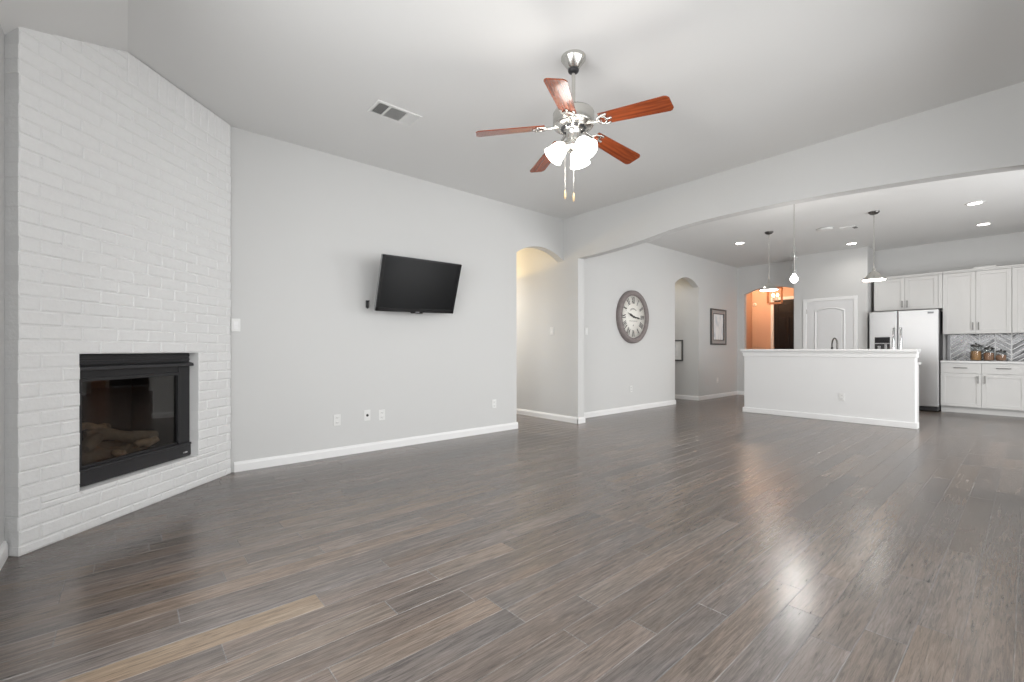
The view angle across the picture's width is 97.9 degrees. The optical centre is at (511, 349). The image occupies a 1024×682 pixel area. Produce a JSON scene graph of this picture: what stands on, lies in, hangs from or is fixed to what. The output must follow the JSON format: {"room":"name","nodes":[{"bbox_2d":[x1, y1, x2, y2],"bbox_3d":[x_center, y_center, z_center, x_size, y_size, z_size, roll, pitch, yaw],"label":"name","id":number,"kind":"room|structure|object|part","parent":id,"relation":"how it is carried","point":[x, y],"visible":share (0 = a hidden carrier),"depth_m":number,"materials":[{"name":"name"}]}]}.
{"room":"living room","nodes":[
{"label":"living room","id":0,"kind":"room"},
{"bbox_2d":[0,24,4,545],"bbox_3d":[-1.829,-0.300,1.262,0.130,2.800,5.280,0,0,-41],"label":"wall","id":1,"kind":"structure","parent":0,"point":[2,36],"depth_m":2.33,"materials":[{"name":"grey paint"}]},
{"bbox_2d":[0,541,7,569],"bbox_3d":[-1.411,1.055,0.886,0.018,0.090,3.885,0,0,-41],"label":"baseboard","id":2,"kind":"structure","parent":1,"relation":"attached to","point":[4,546],"depth_m":2.29,"materials":[{"name":"white paint"}]},
{"bbox_2d":[104,126,736,471],"bbox_3d":[1.009,-0.474,7.108,12.050,3.148,0.130,0,0,-41],"label":"wall","id":3,"kind":"structure","parent":0,"point":[310,229],"depth_m":5.01,"materials":[{"name":"grey paint"}]},
{"bbox_2d":[231,318,239,331],"bbox_3d":[-2.482,-0.220,4.005,0.072,0.116,0.013,0,0,-41],"label":"light switch","id":4,"kind":"object","parent":3,"relation":"attached to","point":[235,323],"visible":1,"depth_m":4.00,"materials":[{"name":"white plastic"}]},
{"bbox_2d":[334,414,340,425],"bbox_3d":[-1.801,0.727,4.592,0.072,0.116,0.012,0,0,-41],"label":"wall outlet","id":5,"kind":"object","parent":3,"relation":"attached to","point":[337,418],"visible":1,"depth_m":4.59,"materials":[{"name":"white plastic"}]},
{"bbox_2d":[364,410,369,420],"bbox_3d":[-1.558,0.708,4.799,0.072,0.116,0.016,0,0,-41],"label":"cable plate","id":6,"kind":"object","parent":3,"relation":"attached to","point":[366,412],"visible":1,"depth_m":4.79,"materials":[{"name":"white plastic"}]},
{"bbox_2d":[234,422,517,471],"bbox_3d":[-1.206,1.055,5.103,3.396,0.090,0.018,0,0,-41],"label":"baseboard","id":7,"kind":"structure","parent":3,"relation":"attached to","point":[259,463],"depth_m":4.75,"materials":[{"name":"white paint"}]},
{"bbox_2d":[379,409,384,419],"bbox_3d":[-1.433,0.720,4.909,0.072,0.116,0.012,0,0,-41],"label":"wall outlet","id":8,"kind":"object","parent":3,"relation":"attached to","point":[381,412],"visible":1,"depth_m":4.91,"materials":[{"name":"white plastic"}]},
{"bbox_2d":[374,254,461,313],"bbox_3d":[-1.072,-0.697,4.967,0.406,0.597,1.021,0,0,45],"label":"television","id":9,"kind":"object","parent":3,"relation":"attached to","point":[405,284],"visible":1,"depth_m":4.85,"materials":[{"name":"black plastic"}]},
{"bbox_2d":[492,399,495,407],"bbox_3d":[-0.236,0.724,5.941,0.072,0.116,0.012,0,0,-41],"label":"wall outlet","id":10,"kind":"object","parent":3,"relation":"attached to","point":[494,400],"visible":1,"depth_m":5.94,"materials":[{"name":"white plastic"}]},
{"bbox_2d":[584,400,675,417],"bbox_3d":[2.099,1.055,7.953,3.175,0.090,0.018,0,0,-41],"label":"baseboard","id":11,"kind":"structure","parent":3,"relation":"attached to","point":[670,402],"depth_m":7.89,"materials":[{"name":"white paint"}]},
{"bbox_2d":[616,290,648,342],"bbox_3d":[2.171,-0.585,7.966,0.921,0.950,0.087,0,0,-41],"label":"wall clock","id":12,"kind":"object","parent":3,"relation":"attached to","point":[632,313],"visible":1,"depth_m":7.93,"materials":[{"name":"grey"}]},
{"bbox_2d":[698,391,737,400],"bbox_3d":[4.775,1.055,10.259,1.970,0.090,0.018,0,0,-41],"label":"baseboard","id":13,"kind":"structure","parent":3,"relation":"attached to","point":[712,396],"depth_m":10.18,"materials":[{"name":"white paint"}]},
{"bbox_2d":[710,308,726,344],"bbox_3d":[4.724,-0.515,10.196,0.744,0.814,0.042,0,0,-41],"label":"framed print","id":14,"kind":"object","parent":3,"relation":"attached to","point":[718,317],"visible":1,"depth_m":10.20,"materials":[{"name":"silver metal"}]},
{"bbox_2d":[0,395,1023,681],"bbox_3d":[3.449,1.101,6.681,17.108,0.001,10.707,0,0,-41],"label":"floor","id":15,"kind":"structure","parent":0,"point":[708,540],"depth_m":2.29,"materials":[{"name":"brown wood"}]},
{"bbox_2d":[4,27,230,556],"bbox_3d":[-2.805,-0.447,3.182,0.502,3.094,1.606,0,0,4],"label":"fireplace","id":16,"kind":"object","parent":15,"relation":"on","point":[118,180],"visible":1,"depth_m":2.88,"materials":[{"name":"white brick"}]},
{"bbox_3d":[-2.649,0.071,3.142,0.034,0.087,0.918,0,0,4],"label":"louvre panel","id":17,"kind":"part","parent":16,"relation":"part of","materials":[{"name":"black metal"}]},
{"bbox_3d":[-2.652,0.430,3.142,0.048,0.630,0.918,0,0,4],"label":"insert frame","id":18,"kind":"part","parent":16,"relation":"part of","materials":[{"name":"black metal"}]},
{"bbox_3d":[-2.637,0.795,3.141,0.038,0.106,0.918,0,0,4],"label":"panel","id":19,"kind":"part","parent":16,"relation":"part of","materials":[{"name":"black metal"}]},
{"bbox_2d":[79,361,193,370],"bbox_3d":[-2.624,0.110,3.136,0.065,0.040,0.902,0,0,4],"label":"hood","id":20,"kind":"object","parent":16,"relation":"attached to","point":[84,365],"depth_m":3.09,"materials":[{"name":"black metal"}]},
{"bbox_2d":[740,349,920,428],"bbox_3d":[4.923,0.547,7.108,0.320,1.106,2.340,0,0,-41],"label":"breakfast bar","id":21,"kind":"object","parent":15,"relation":"on","point":[879,386],"visible":1,"depth_m":6.86,"materials":[{"name":"white paint"}]},
{"bbox_3d":[4.895,0.074,7.075,0.186,0.081,2.318,0,0,-41],"label":"ledge moulding","id":22,"kind":"part","parent":21,"relation":"part of","materials":[{"name":"white paint"}]},
{"bbox_3d":[4.894,1.058,7.067,0.158,0.085,2.308,0,0,-41],"label":"trim","id":23,"kind":"part","parent":21,"relation":"part of","materials":[{"name":"white paint"}]},
{"bbox_2d":[839,393,844,400],"bbox_3d":[5.035,0.724,6.801,0.012,0.116,0.072,0,0,-41],"label":"wall outlet","id":24,"kind":"object","parent":21,"relation":"attached to","point":[841,395],"visible":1,"depth_m":6.80,"materials":[{"name":"white plastic"}]},
{"bbox_2d":[869,309,942,410],"bbox_3d":[7.388,0.185,8.367,0.761,1.800,0.968,0,0,-41],"label":"refrigerator","id":25,"kind":"object","parent":15,"relation":"on","point":[906,329],"visible":0.62,"depth_m":7.99,"materials":[{"name":"grey metal"}]},
{"bbox_3d":[6.954,0.017,8.374,0.030,0.277,0.215,0,0,-41],"label":"dispenser trim","id":26,"kind":"part","parent":25,"relation":"part of","materials":[{"name":"silver metal"}]},
{"bbox_3d":[6.961,-0.177,8.380,0.005,0.085,0.195,0,0,-41],"label":"control panel","id":27,"kind":"part","parent":25,"relation":"part of","materials":[{"name":"black plastic"}]},
{"bbox_3d":[6.997,0.147,8.396,0.062,1.725,0.414,0,0,-41],"label":"freezer door","id":28,"kind":"part","parent":25,"relation":"part of","materials":[{"name":"silver metal"}]},
{"bbox_3d":[7.053,0.070,8.234,0.077,0.969,0.032,0,0,-41],"label":"handle","id":29,"kind":"part","parent":25,"relation":"part of","materials":[{"name":"silver metal"}]},
{"bbox_3d":[7.119,0.070,8.156,0.077,0.969,0.032,0,0,-41],"label":"handle","id":30,"kind":"part","parent":25,"relation":"part of","materials":[{"name":"silver metal"}]},
{"bbox_3d":[7.315,0.147,8.027,0.062,1.725,0.548,0,0,-41],"label":"fridge door","id":31,"kind":"part","parent":25,"relation":"part of","materials":[{"name":"silver metal"}]},
{"bbox_2d":[918,362,920,421],"bbox_3d":[5.197,0.644,7.350,0.630,0.912,2.232,0,0,-41],"label":"base cabinet","id":32,"kind":"object","parent":15,"relation":"on","point":[919,363],"visible":0.16,"depth_m":6.66,"materials":[{"name":"white paint"}]},
{"bbox_2d":[831,338,837,348],"bbox_3d":[5.292,-0.005,7.356,0.123,0.387,0.196,0,0,8],"label":"kitchen faucet","id":33,"kind":"object","parent":32,"relation":"on","point":[833,338],"visible":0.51,"depth_m":7.32,"materials":[{"name":"grey metal"}]},
{"bbox_3d":[5.897,0.662,6.514,0.560,0.875,0.012,0,0,-41],"label":"panel","id":34,"kind":"part","parent":32,"relation":"part of","materials":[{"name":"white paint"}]},
{"bbox_2d":[941,363,1023,416],"bbox_3d":[8.115,0.665,7.685,0.571,0.870,1.005,0,0,-41],"label":"base cabinet","id":35,"kind":"object","parent":15,"relation":"on","point":[974,388],"visible":1,"depth_m":7.51,"materials":[{"name":"white paint"}]},
{"bbox_3d":[7.766,0.324,7.716,0.019,0.168,0.498,0,0,-41],"label":"drawer","id":36,"kind":"part","parent":35,"relation":"part of","materials":[{"name":"white paint"}]},
{"bbox_3d":[7.766,0.700,7.716,0.019,0.566,0.498,0,0,-41],"label":"door","id":37,"kind":"part","parent":35,"relation":"part of","materials":[{"name":"white paint"}]},
{"bbox_3d":[8.095,0.324,7.335,0.019,0.168,0.498,0,0,-41],"label":"drawer","id":38,"kind":"part","parent":35,"relation":"part of","materials":[{"name":"white paint"}]},
{"bbox_3d":[8.095,0.700,7.335,0.019,0.566,0.498,0,0,-41],"label":"door","id":39,"kind":"part","parent":35,"relation":"part of","materials":[{"name":"white paint"}]},
{"bbox_3d":[8.760,0.665,6.937,0.571,0.870,0.970,0,0,-41],"label":"base cabinet","id":40,"kind":"object","parent":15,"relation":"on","visible":0},
{"bbox_2d":[940,360,1023,363],"bbox_3d":[8.438,0.212,7.324,0.555,0.035,1.977,0,0,-41],"label":"countertop","id":41,"kind":"structure","parent":40,"relation":"on","point":[941,361],"depth_m":7.53,"materials":[{"name":"stone"}]},
{"bbox_2d":[970,343,980,359],"bbox_3d":[8.088,0.038,7.771,0.140,0.314,0.140,0,0,-41],"label":"glass jar","id":42,"kind":"object","parent":41,"relation":"on","point":[974,355],"visible":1,"depth_m":7.73,"materials":[{"name":"brown glass"}]},
{"bbox_2d":[983,346,993,359],"bbox_3d":[8.190,0.065,7.653,0.132,0.261,0.132,0,0,-41],"label":"glass jar","id":43,"kind":"object","parent":41,"relation":"on","point":[986,356],"visible":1,"depth_m":7.61,"materials":[{"name":"brown glass"}]},
{"bbox_2d":[995,349,1006,359],"bbox_3d":[8.281,0.094,7.547,0.136,0.202,0.136,0,0,-41],"label":"glass jar","id":44,"kind":"object","parent":41,"relation":"on","point":[997,357],"visible":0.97,"depth_m":7.51,"materials":[{"name":"brown glass"}]},
{"bbox_2d":[0,0,1023,267],"bbox_3d":[3.044,-1.871,6.486,14.320,0.553,10.550,0,0,-41],"label":"ceiling","id":45,"kind":"structure","parent":0,"point":[746,82],"depth_m":3.27,"materials":[{"name":"white paint"}]},
{"bbox_2d":[367,100,422,126],"bbox_3d":[-0.990,-1.991,3.772,0.400,0.013,0.224,0,0,-41],"label":"ceiling vent","id":46,"kind":"object","parent":45,"relation":"in","point":[380,108],"visible":1,"depth_m":3.76,"materials":[{"name":"white plastic"}]},
{"bbox_2d":[476,49,673,201],"bbox_3d":[0.459,-1.497,3.063,1.249,1.002,1.294,0,0,-41],"label":"ceiling fan","id":47,"kind":"object","parent":45,"relation":"hanging from","point":[572,119],"visible":1,"depth_m":2.98,"materials":[{"name":"brown wood"}]},
{"bbox_3d":[-0.014,-1.489,3.037,0.463,0.077,0.134,0,0,-1],"label":"blade","id":48,"kind":"part","parent":47,"relation":"part of","materials":[{"name":"brown wood"}]},
{"bbox_3d":[0.276,-1.489,3.457,0.134,0.077,0.463,0,0,-19],"label":"blade","id":49,"kind":"part","parent":47,"relation":"part of","materials":[{"name":"brown wood"}]},
{"bbox_3d":[0.318,-1.358,3.043,0.146,0.122,0.146,42,-2,-2],"label":"lamp shade","id":50,"kind":"part","parent":47,"relation":"part of","materials":[{"name":"white glass"}]},
{"bbox_3d":[0.296,-1.489,2.632,0.134,0.077,0.463,0,0,17],"label":"blade","id":51,"kind":"part","parent":47,"relation":"part of","materials":[{"name":"brown wood"}]},
{"bbox_3d":[0.467,-1.358,3.139,0.146,0.122,0.146,0,42,27],"label":"lamp shade","id":52,"kind":"part","parent":47,"relation":"part of","materials":[{"name":"white glass"}]},
{"bbox_3d":[0.476,-1.358,2.961,0.146,0.122,0.146,0,-42,-33],"label":"lamp shade","id":53,"kind":"part","parent":47,"relation":"part of","materials":[{"name":"white glass"}]},
{"bbox_3d":[0.765,-1.489,3.311,0.463,0.077,0.134,0,0,-37],"label":"blade","id":54,"kind":"part","parent":47,"relation":"part of","materials":[{"name":"brown wood"}]},
{"bbox_3d":[0.763,-1.489,2.782,0.463,0.077,0.134,0,0,38],"label":"blade","id":55,"kind":"part","parent":47,"relation":"part of","materials":[{"name":"brown wood"}]},
{"bbox_2d":[759,231,778,290],"bbox_3d":[4.366,-1.496,7.571,0.300,1.003,0.300,0,0,-41],"label":"pendant lamp","id":56,"kind":"object","parent":45,"relation":"hanging from","point":[768,286],"visible":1,"depth_m":7.52,"materials":[{"name":"silver metal"}]},
{"bbox_3d":[4.366,-1.103,7.571,0.300,0.190,0.300,0,0,-41],"label":"lamp shade","id":57,"kind":"part","parent":56,"relation":"part of","materials":[{"name":"silver metal"}]},
{"bbox_2d":[767,287,782,304],"bbox_3d":[6.597,-1.574,11.185,0.326,0.847,0.326,0,0,35],"label":"lantern","id":58,"kind":"object","parent":45,"relation":"hanging from","point":[777,294],"visible":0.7,"depth_m":11.15,"materials":[{"name":"orange metal"}]},
{"bbox_2d":[790,204,797,282],"bbox_3d":[3.606,-1.427,5.696,0.120,1.142,0.120,0,0,-41],"label":"pendant lamp","id":59,"kind":"object","parent":45,"relation":"hanging from","point":[794,278],"visible":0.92,"depth_m":5.69,"materials":[{"name":"silver metal"}]},
{"bbox_3d":[3.606,-0.912,5.696,0.086,0.112,0.086,0,0,-41],"label":"bulb","id":60,"kind":"part","parent":59,"relation":"part of","materials":[{"name":"white glass"}]},
{"bbox_3d":[3.606,-1.628,5.696,0.010,0.700,0.010,0,0,-41],"label":"rod","id":61,"kind":"part","parent":59,"relation":"part of","materials":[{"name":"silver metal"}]},
{"bbox_2d":[816,227,833,231],"bbox_3d":[5.169,-1.982,7.360,0.250,0.031,0.250,0,0,-41],"label":"ceiling speaker","id":62,"kind":"object","parent":45,"relation":"attached to","point":[822,228],"visible":1,"depth_m":7.31,"materials":[{"name":"white plastic"}]},
{"bbox_2d":[839,225,857,230],"bbox_3d":[5.509,-1.988,7.287,0.200,0.020,0.215,0,0,-41],"label":"ceiling sensor","id":63,"kind":"object","parent":45,"relation":"attached to","point":[852,226],"visible":1,"depth_m":7.26,"materials":[{"name":"white plastic"}]},
{"bbox_2d":[861,210,886,281],"bbox_3d":[5.250,-1.496,6.463,0.300,1.003,0.300,0,0,-41],"label":"pendant lamp","id":64,"kind":"object","parent":45,"relation":"hanging from","point":[874,275],"visible":1,"depth_m":6.43,"materials":[{"name":"silver metal"}]},
{"bbox_3d":[5.250,-1.558,6.463,0.011,0.800,0.010,0,0,-41],"label":"rod","id":65,"kind":"part","parent":64,"relation":"part of","materials":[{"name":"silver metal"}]},
{"bbox_3d":[5.250,-1.103,6.463,0.300,0.190,0.300,0,0,-41],"label":"lamp shade","id":66,"kind":"part","parent":64,"relation":"part of","materials":[{"name":"silver metal"}]},
{"bbox_2d":[862,278,885,281],"bbox_3d":[5.250,-1.004,6.463,0.272,0.018,0.272,0,0,-41],"label":"diffuser","id":67,"kind":"object","parent":64,"relation":"attached to","point":[864,279],"depth_m":6.42,"materials":[{"name":"white"}]},
{"bbox_2d":[965,201,984,205],"bbox_3d":[6.311,-1.993,6.073,0.190,0.010,0.190,0,0,-41],"label":"recessed light","id":68,"kind":"object","parent":45,"relation":"in","point":[974,202],"visible":1,"depth_m":6.08,"materials":[{"name":"white plastic"}]},
{"bbox_2d":[975,222,991,225],"bbox_3d":[7.501,-1.993,7.089,0.190,0.010,0.190,0,0,-41],"label":"recessed light","id":69,"kind":"object","parent":45,"relation":"in","point":[986,223],"visible":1,"depth_m":7.09,"materials":[{"name":"white plastic"}]},
{"bbox_2d":[675,278,692,395],"bbox_3d":[2.949,-0.474,10.984,0.130,3.148,3.210,0,0,-41],"label":"wall","id":70,"kind":"structure","parent":0,"point":[683,289],"depth_m":9.87,"materials":[{"name":"grey paint"}]},
{"bbox_2d":[675,340,682,360],"bbox_3d":[3.636,0.020,10.066,0.028,0.474,0.480,0,0,-41],"label":"framed print","id":71,"kind":"object","parent":70,"relation":"attached to","point":[678,343],"visible":0.47,"depth_m":9.95,"materials":[{"name":"grey"}]},
{"bbox_2d":[675,345,677,355],"bbox_3d":[3.637,0.020,10.066,0.003,0.240,0.240,0,0,-41],"label":"print","id":72,"kind":"object","parent":71,"relation":"attached to","point":[676,346],"depth_m":10.00},
{"bbox_2d":[675,394,698,400],"bbox_3d":[2.941,1.055,10.882,0.018,0.090,3.355,0,0,-41],"label":"baseboard","id":73,"kind":"structure","parent":70,"relation":"attached to","point":[687,397],"depth_m":9.81,"materials":[{"name":"white paint"}]},
{"bbox_2d":[746,292,751,348],"bbox_3d":[6.037,-0.474,12.049,2.020,3.148,0.130,0,0,-41],"label":"wall","id":74,"kind":"structure","parent":0,"point":[748,296],"depth_m":12.50,"materials":[{"name":"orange paint"}]},
{"bbox_2d":[737,260,793,390],"bbox_3d":[6.039,-0.474,10.401,0.130,3.148,1.470,0,0,-41],"label":"wall","id":75,"kind":"structure","parent":0,"point":[750,279],"depth_m":10.73,"materials":[{"name":"grey paint"}]},
{"bbox_2d":[517,82,1023,417],"bbox_3d":[1.419,-0.474,6.207,0.135,3.148,8.450,0,0,-41],"label":"wall","id":76,"kind":"structure","parent":0,"point":[981,134],"depth_m":4.78,"materials":[{"name":"grey paint"}]},
{"bbox_2d":[517,408,578,423],"bbox_3d":[-0.206,1.055,7.978,0.018,0.090,3.645,0,0,-41],"label":"baseboard","id":77,"kind":"structure","parent":76,"relation":"attached to","point":[563,418],"depth_m":7.06,"materials":[{"name":"white paint"}]},
{"bbox_2d":[550,327,553,334],"bbox_3d":[0.625,-0.292,7.015,0.013,0.116,0.072,0,0,-41],"label":"light switch","id":78,"kind":"object","parent":76,"relation":"attached to","point":[551,328],"visible":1,"depth_m":7.01,"materials":[{"name":"white plastic"}]},
{"bbox_2d":[577,417,584,423],"bbox_3d":[1.035,1.055,6.652,0.167,0.090,0.018,0,0,-41],"label":"baseboard","id":79,"kind":"object","parent":76,"relation":"attached to","point":[581,419],"visible":1,"depth_m":6.64,"materials":[{"name":"white paint"}]},
{"bbox_2d":[752,287,793,348],"bbox_3d":[7.522,-0.474,11.897,0.130,3.148,2.400,0,0,-41],"label":"wall","id":80,"kind":"structure","parent":0,"point":[761,313],"depth_m":12.42,"materials":[{"name":"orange paint"}]},
{"bbox_2d":[771,296,793,348],"bbox_3d":[7.466,-0.163,11.855,0.130,2.525,1.060,0,0,-41],"label":"door","id":81,"kind":"structure","parent":80,"relation":"in","point":[782,315],"depth_m":12.04,"materials":[{"name":"brown paint"}]},
{"bbox_2d":[794,246,872,348],"bbox_3d":[6.663,-0.474,9.271,0.500,3.148,1.265,0,0,-41],"label":"wall","id":82,"kind":"structure","parent":0,"point":[840,273],"depth_m":9.01,"materials":[{"name":"grey paint"}]},
{"bbox_2d":[803,296,857,348],"bbox_3d":[6.454,0.020,9.075,0.074,2.160,0.932,0,0,-41],"label":"door","id":83,"kind":"structure","parent":82,"relation":"in","point":[824,319],"depth_m":9.08,"materials":[{"name":"white paint"}]},
{"bbox_2d":[873,231,1023,360],"bbox_3d":[8.705,-0.474,7.570,0.128,3.148,4.500,0,0,-41],"label":"wall","id":84,"kind":"structure","parent":0,"point":[1002,249],"depth_m":8.21,"materials":[{"name":"grey paint"}]},
{"bbox_2d":[874,272,942,311],"bbox_3d":[7.542,-1.071,8.481,0.401,0.652,0.970,0,0,-41],"label":"upper cabinet","id":85,"kind":"object","parent":84,"relation":"attached to","point":[923,291],"visible":0.92,"depth_m":8.34,"materials":[{"name":"white paint"}]},
{"bbox_3d":[7.254,-1.049,8.571,0.019,0.598,0.454,0,0,-41],"label":"door","id":86,"kind":"part","parent":85,"relation":"part of","materials":[{"name":"white paint"}]},
{"bbox_3d":[7.553,-1.049,8.225,0.019,0.598,0.454,0,0,-41],"label":"door","id":87,"kind":"part","parent":85,"relation":"part of","materials":[{"name":"white paint"}]},
{"bbox_2d":[942,265,1011,334],"bbox_3d":[8.130,-0.836,7.798,0.401,1.122,0.828,0,0,-41],"label":"upper cabinet","id":88,"kind":"object","parent":84,"relation":"attached to","point":[977,300],"visible":0.96,"depth_m":7.66,"materials":[{"name":"white paint"}]},
{"bbox_3d":[7.874,-0.814,7.851,0.019,1.068,0.410,0,0,-41],"label":"door","id":89,"kind":"part","parent":88,"relation":"part of","materials":[{"name":"white paint"}]},
{"bbox_2d":[974,265,995,268],"bbox_3d":[8.120,-1.410,7.650,0.150,0.026,0.265,0,0,-41],"label":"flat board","id":90,"kind":"object","parent":88,"relation":"on","point":[992,265],"visible":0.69,"depth_m":7.60,"materials":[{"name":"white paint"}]},
{"bbox_3d":[8.145,-0.814,7.538,0.019,1.068,0.410,0,0,-41],"label":"door","id":91,"kind":"part","parent":88,"relation":"part of","materials":[{"name":"white paint"}]},
{"bbox_2d":[947,333,1023,360],"bbox_3d":[8.711,-0.040,7.424,0.010,0.470,2.098,0,0,-41],"label":"backsplash","id":92,"kind":"structure","parent":84,"relation":"attached to","point":[958,345],"depth_m":7.84,"materials":[{"name":"white tile"}]},
{"bbox_3d":[8.039,-0.040,8.203,0.010,0.470,0.040,0,0,-41],"label":"edge trim","id":93,"kind":"part","parent":92,"relation":"part of","materials":[{"name":"grey"}]},
{"bbox_2d":[1012,264,1023,332],"bbox_3d":[8.672,-0.836,7.170,0.401,1.122,0.828,0,0,-41],"label":"upper cabinet","id":94,"kind":"object","parent":84,"relation":"attached to","point":[1017,270],"visible":1,"depth_m":7.33,"materials":[{"name":"white paint"}]}
]}

